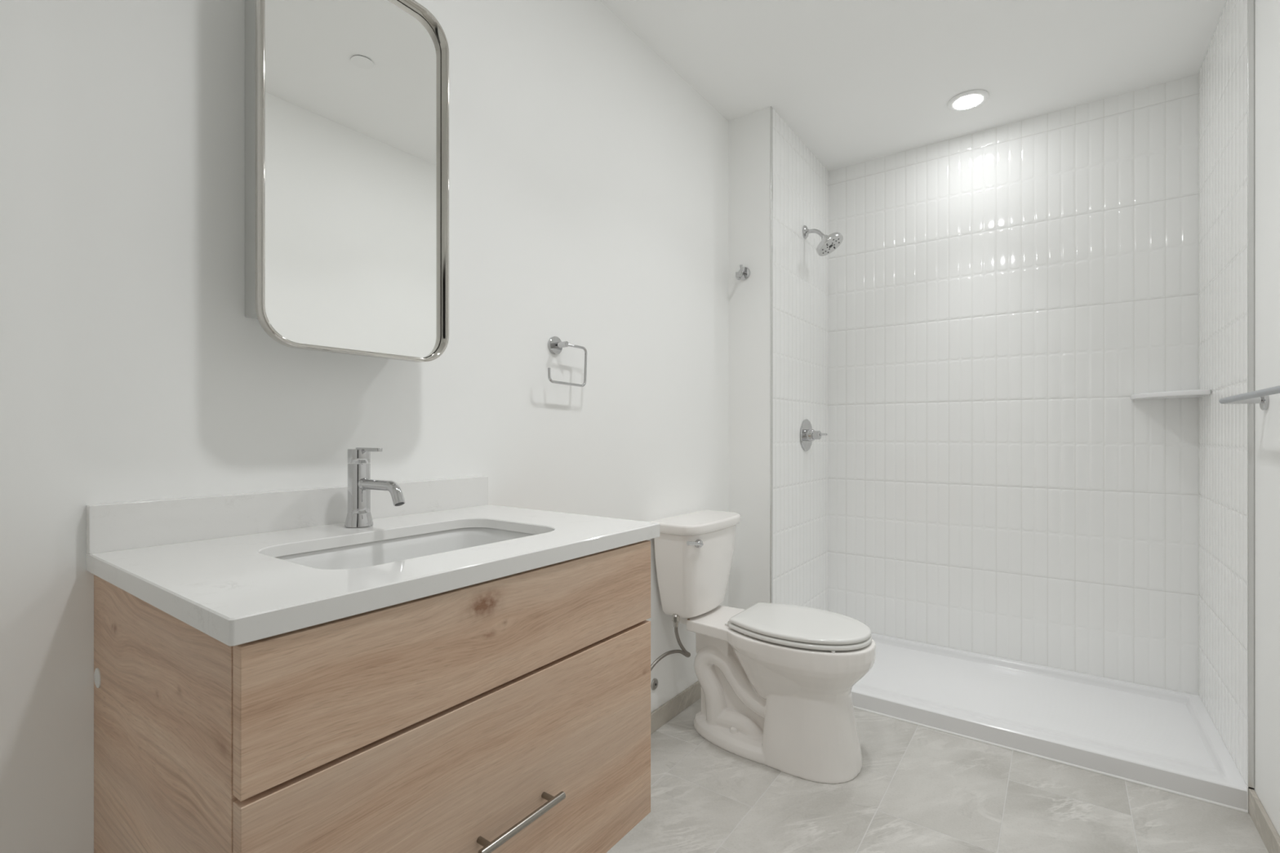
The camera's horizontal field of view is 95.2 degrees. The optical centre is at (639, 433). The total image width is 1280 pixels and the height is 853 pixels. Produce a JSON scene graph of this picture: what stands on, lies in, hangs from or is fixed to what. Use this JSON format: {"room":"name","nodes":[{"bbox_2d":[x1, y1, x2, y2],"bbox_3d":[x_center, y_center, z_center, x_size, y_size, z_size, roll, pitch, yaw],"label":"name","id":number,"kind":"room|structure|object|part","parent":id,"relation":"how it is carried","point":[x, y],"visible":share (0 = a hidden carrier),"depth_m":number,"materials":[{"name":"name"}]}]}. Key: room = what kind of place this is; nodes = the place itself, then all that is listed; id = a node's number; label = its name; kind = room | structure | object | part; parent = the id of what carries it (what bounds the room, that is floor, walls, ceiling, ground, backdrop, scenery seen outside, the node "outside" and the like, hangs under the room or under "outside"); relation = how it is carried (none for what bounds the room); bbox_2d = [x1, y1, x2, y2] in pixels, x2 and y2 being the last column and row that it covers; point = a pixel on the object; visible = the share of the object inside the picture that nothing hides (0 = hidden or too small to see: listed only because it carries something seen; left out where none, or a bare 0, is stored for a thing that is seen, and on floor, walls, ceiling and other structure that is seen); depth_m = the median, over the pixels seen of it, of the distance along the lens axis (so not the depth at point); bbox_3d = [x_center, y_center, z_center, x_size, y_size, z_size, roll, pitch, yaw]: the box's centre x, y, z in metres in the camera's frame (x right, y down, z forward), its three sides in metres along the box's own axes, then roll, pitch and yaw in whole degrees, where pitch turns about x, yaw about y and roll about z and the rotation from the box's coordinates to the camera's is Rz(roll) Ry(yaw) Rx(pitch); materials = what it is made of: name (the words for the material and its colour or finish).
{"room":"bathroom","nodes":[
{"label":"bathroom","id":0,"kind":"room"},
{"bbox_2d":[0,0,728,852],"bbox_3d":[-0.279,-0.163,1.826,0.120,2.536,3.977,0,0,36],"label":"wall","id":1,"kind":"structure","parent":0,"point":[588,179],"depth_m":1.12,"materials":[{"name":"paint"}]},
{"bbox_2d":[85,475,488,554],"bbox_3d":[-0.630,0.148,1.219,0.020,0.075,0.773,0,0,36],"label":"backsplash","id":2,"kind":"structure","parent":1,"relation":"attached to","point":[111,526],"depth_m":1.07,"materials":[{"name":"stone"}]},
{"bbox_2d":[244,0,448,362],"bbox_3d":[-0.586,-0.534,1.184,0.130,0.760,0.379,0,0,36],"label":"mirror","id":3,"kind":"object","parent":1,"relation":"attached to","point":[347,101],"visible":1,"depth_m":1.14,"materials":[{"name":"silver metal"}]},
{"bbox_2d":[93,540,650,852],"bbox_3d":[-0.405,0.491,1.045,0.589,0.556,0.741,0,0,36],"label":"vanity cabinet","id":4,"kind":"object","parent":1,"relation":"attached to","point":[511,713],"visible":0.88,"depth_m":0.79,"materials":[{"name":"brown wood"}]},
{"bbox_3d":[-0.636,0.491,0.769,0.536,0.556,0.018,0,0,36],"label":"panel","id":5,"kind":"part","parent":4,"relation":"part of","materials":[{"name":"brown wood"}]},
{"bbox_2d":[85,475,659,646],"bbox_3d":[-0.410,0.162,1.062,0.560,0.103,0.775,0,0,36],"label":"countertop","id":6,"kind":"structure","parent":4,"relation":"on","point":[210,563],"depth_m":0.93,"materials":[{"name":"stone"}]},
{"bbox_2d":[344,447,404,528],"bbox_3d":[-0.513,0.106,1.137,0.178,0.158,0.052,0,0,36],"label":"faucet","id":7,"kind":"object","parent":6,"relation":"on","point":[360,484],"visible":1,"depth_m":1.15,"materials":[{"name":"silver metal"}]},
{"bbox_3d":[-0.564,0.045,1.173,0.042,0.028,0.042,0,0,36],"label":"lever","id":8,"kind":"part","parent":7,"relation":"part of","materials":[{"name":"silver metal"}]},
{"bbox_3d":[-0.498,0.112,1.126,0.140,0.049,0.025,0,0,36],"label":"spout","id":9,"kind":"part","parent":7,"relation":"part of","materials":[{"name":"silver metal"}]},
{"bbox_2d":[275,527,534,569],"bbox_3d":[-0.388,0.283,1.040,0.338,0.155,0.511,0,0,36],"label":"sink basin","id":10,"kind":"object","parent":6,"relation":"in","point":[396,549],"visible":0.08,"depth_m":1.16,"materials":[{"name":"white ceramic"}]},
{"bbox_3d":[-0.200,0.296,0.897,0.020,0.157,0.734,0,0,36],"label":"panel","id":11,"kind":"part","parent":4,"relation":"part of","materials":[{"name":"brown wood"}]},
{"bbox_3d":[-0.200,0.575,0.897,0.020,0.388,0.734,0,0,36],"label":"drawer","id":12,"kind":"part","parent":4,"relation":"part of","materials":[{"name":"brown wood"}]},
{"bbox_3d":[-0.181,0.582,0.881,0.035,0.012,0.166,0,0,36],"label":"handle","id":13,"kind":"part","parent":4,"relation":"part of","materials":[{"name":"silver metal"}]},
{"bbox_2d":[547,336,586,386],"bbox_3d":[-0.228,-0.217,1.750,0.052,0.149,0.168,0,0,36],"label":"towel ring","id":14,"kind":"object","parent":1,"relation":"attached to","point":[555,345],"visible":1,"depth_m":1.74,"materials":[{"name":"silver metal"}]},
{"bbox_3d":[-0.233,-0.265,1.736,0.044,0.017,0.017,0,0,36],"label":"post","id":15,"kind":"part","parent":14,"relation":"part of","materials":[{"name":"silver metal"}]},
{"bbox_2d":[650,678,657,689],"bbox_3d":[0.057,0.935,2.181,0.009,0.042,0.042,0,0,36],"label":"cover plate","id":16,"kind":"object","parent":1,"relation":"attached to","point":[654,685],"visible":1,"depth_m":2.18,"materials":[{"name":"metal"}]},
{"bbox_2d":[650,680,701,733],"bbox_3d":[-0.454,1.070,1.471,0.010,0.071,2.955,0,0,36],"label":"baseboard","id":17,"kind":"structure","parent":1,"relation":"attached to","point":[673,707],"depth_m":2.28,"materials":[{"name":"tile"}]},
{"bbox_2d":[728,106,828,610],"bbox_3d":[0.751,-0.163,2.977,0.206,2.536,0.896,0,0,36],"label":"wall","id":18,"kind":"structure","parent":0,"point":[800,180],"depth_m":2.66,"materials":[{"name":"tile"}]},
{"bbox_2d":[735,264,750,279],"bbox_3d":[0.446,-0.717,2.596,0.058,0.074,0.080,0,0,36],"label":"robe hook","id":19,"kind":"object","parent":18,"relation":"attached to","point":[744,273],"visible":1,"depth_m":2.61,"materials":[{"name":"silver metal"}]},
{"bbox_2d":[770,106,773,603],"bbox_3d":[0.576,-0.195,2.560,0.005,2.472,0.019,0,0,36],"label":"trim","id":20,"kind":"structure","parent":18,"relation":"attached to","point":[771,108],"depth_m":2.56,"materials":[{"name":"metal"}]},
{"bbox_2d":[800,419,826,451],"bbox_3d":[0.869,0.007,2.868,0.109,0.158,0.158,0,0,36],"label":"shower valve","id":21,"kind":"object","parent":18,"relation":"attached to","point":[807,434],"visible":1,"depth_m":2.86,"materials":[{"name":"silver metal"}]},
{"bbox_3d":[0.827,0.007,2.898,0.008,0.158,0.158,0,0,36],"label":"plate","id":22,"kind":"part","parent":21,"relation":"part of","materials":[{"name":"silver metal"}]},
{"bbox_2d":[803,225,843,256],"bbox_3d":[0.887,-0.947,2.830,0.184,0.163,0.135,0,0,36],"label":"showerhead","id":23,"kind":"object","parent":18,"relation":"attached to","point":[831,242],"visible":1,"depth_m":2.81,"materials":[{"name":"silver metal"}]},
{"bbox_3d":[0.867,-0.964,2.850,0.122,0.086,0.021,0,0,39],"label":"arm","id":24,"kind":"part","parent":23,"relation":"part of","materials":[{"name":"silver metal"}]},
{"bbox_2d":[600,0,1226,170],"bbox_3d":[0.077,-1.481,0.772,1.930,0.100,5.283,0,0,36],"label":"ceiling","id":25,"kind":"structure","parent":0,"point":[856,82],"depth_m":2.22,"materials":[{"name":"paint"}]},
{"bbox_2d":[946,89,989,111],"bbox_3d":[1.407,-1.426,2.507,0.159,0.010,0.159,0,0,36],"label":"recessed light","id":26,"kind":"object","parent":25,"relation":"in","point":[970,100],"visible":1,"depth_m":2.49,"materials":[{"name":"white plastic"}]},
{"bbox_2d":[606,697,1268,852],"bbox_3d":[0.074,1.155,0.768,1.890,0.100,5.233,0,0,36],"label":"floor","id":27,"kind":"structure","parent":0,"point":[917,788],"depth_m":1.74,"materials":[{"name":"tile"}]},
{"bbox_2d":[649,510,875,783],"bbox_3d":[0.449,0.719,2.093,0.745,0.794,0.436,0,0,36],"label":"toilet","id":28,"kind":"object","parent":27,"relation":"on","point":[776,681],"visible":0.99,"depth_m":2.00,"materials":[{"name":"ceramic"}]},
{"bbox_2d":[650,613,690,671],"bbox_3d":[0.061,0.818,2.102,0.291,0.309,0.075,0,0,-44],"label":"supply hose","id":29,"kind":"object","parent":28,"relation":"attached to","point":[675,618],"visible":0.65,"depth_m":2.14,"materials":[{"name":"silver metal"}]},
{"bbox_3d":[0.233,0.522,2.255,0.179,0.322,0.389,0,0,36],"label":"tank","id":30,"kind":"part","parent":28,"relation":"part of","materials":[{"name":"ceramic"}]},
{"bbox_3d":[0.196,0.391,2.064,0.041,0.035,0.092,0,0,36],"label":"flush lever","id":31,"kind":"part","parent":28,"relation":"part of","materials":[{"name":"silver metal"}]},
{"bbox_3d":[0.233,0.341,2.255,0.206,0.039,0.426,0,0,36],"label":"tank lid","id":32,"kind":"part","parent":28,"relation":"part of","materials":[{"name":"ceramic"}]},
{"bbox_3d":[0.475,0.900,2.080,0.687,0.430,0.360,0,0,36],"label":"bowl","id":33,"kind":"part","parent":28,"relation":"part of","materials":[{"name":"ceramic"}]},
{"bbox_3d":[0.562,0.672,2.018,0.448,0.015,0.355,0,0,36],"label":"seat","id":34,"kind":"part","parent":28,"relation":"part of","materials":[{"name":"plastic"}]},
{"bbox_3d":[0.562,0.653,2.018,0.444,0.016,0.351,0,0,36],"label":"seat lid","id":35,"kind":"part","parent":28,"relation":"part of","materials":[{"name":"plastic"}]},
{"bbox_2d":[851,632,1248,813],"bbox_3d":[1.402,1.073,2.445,1.476,0.064,0.765,0,0,36],"label":"shower pan","id":36,"kind":"object","parent":27,"relation":"on","point":[1156,736],"visible":0.75,"depth_m":2.23,"materials":[{"name":"white plastic"}]},
{"bbox_2d":[853,706,1248,813],"bbox_3d":[1.175,1.105,2.140,1.479,0.013,0.013,0,0,36],"label":"trim","id":37,"kind":"structure","parent":36,"relation":"attached to","point":[855,707],"depth_m":1.95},
{"bbox_2d":[828,74,1199,695],"bbox_3d":[1.625,-0.195,2.754,1.478,2.473,0.002,0,0,36],"label":"wall","id":38,"kind":"structure","parent":0,"point":[1000,298],"depth_m":2.65,"materials":[{"name":"tile"}]},
{"bbox_2d":[1130,389,1210,399],"bbox_3d":[2.062,-0.153,2.284,0.207,0.019,0.247,0,0,36],"label":"corner shelf","id":39,"kind":"object","parent":38,"relation":"attached to","point":[1199,393],"visible":1,"depth_m":2.24,"materials":[{"name":"white plastic"}]},
{"bbox_2d":[1198,0,1279,836],"bbox_3d":[1.183,-0.163,0.770,0.132,2.536,3.973,0,0,36],"label":"wall","id":40,"kind":"structure","parent":0,"point":[1223,73],"depth_m":1.81,"materials":[{"name":"tile"}]},
{"bbox_2d":[1246,785,1248,811],"bbox_3d":[1.777,1.068,1.710,0.002,0.074,0.014,0,0,36],"label":"trim","id":41,"kind":"structure","parent":40,"relation":"attached to","point":[1246,785],"depth_m":1.70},
{"bbox_2d":[1218,385,1279,410],"bbox_3d":[1.499,-0.091,1.379,0.092,0.053,0.663,0,0,36],"label":"towel bar","id":42,"kind":"object","parent":40,"relation":"attached to","point":[1261,397],"visible":1,"depth_m":1.53,"materials":[{"name":"silver metal"}]},
{"bbox_3d":[1.677,-0.092,1.626,0.076,0.018,0.018,0,0,36],"label":"post","id":43,"kind":"part","parent":42,"relation":"part of","materials":[{"name":"silver metal"}]},
{"bbox_2d":[1247,0,1254,788],"bbox_3d":[1.780,-0.201,1.702,0.014,2.460,0.007,0,0,36],"label":"trim","id":44,"kind":"structure","parent":40,"relation":"attached to","point":[1251,3],"depth_m":1.70,"materials":[{"name":"metal"}]},
{"bbox_2d":[1248,788,1279,852],"bbox_3d":[0.912,1.070,0.497,0.012,0.071,2.971,0,0,36],"label":"baseboard","id":45,"kind":"structure","parent":40,"relation":"attached to","point":[1267,831],"depth_m":1.58,"materials":[{"name":"stone"}]}
]}

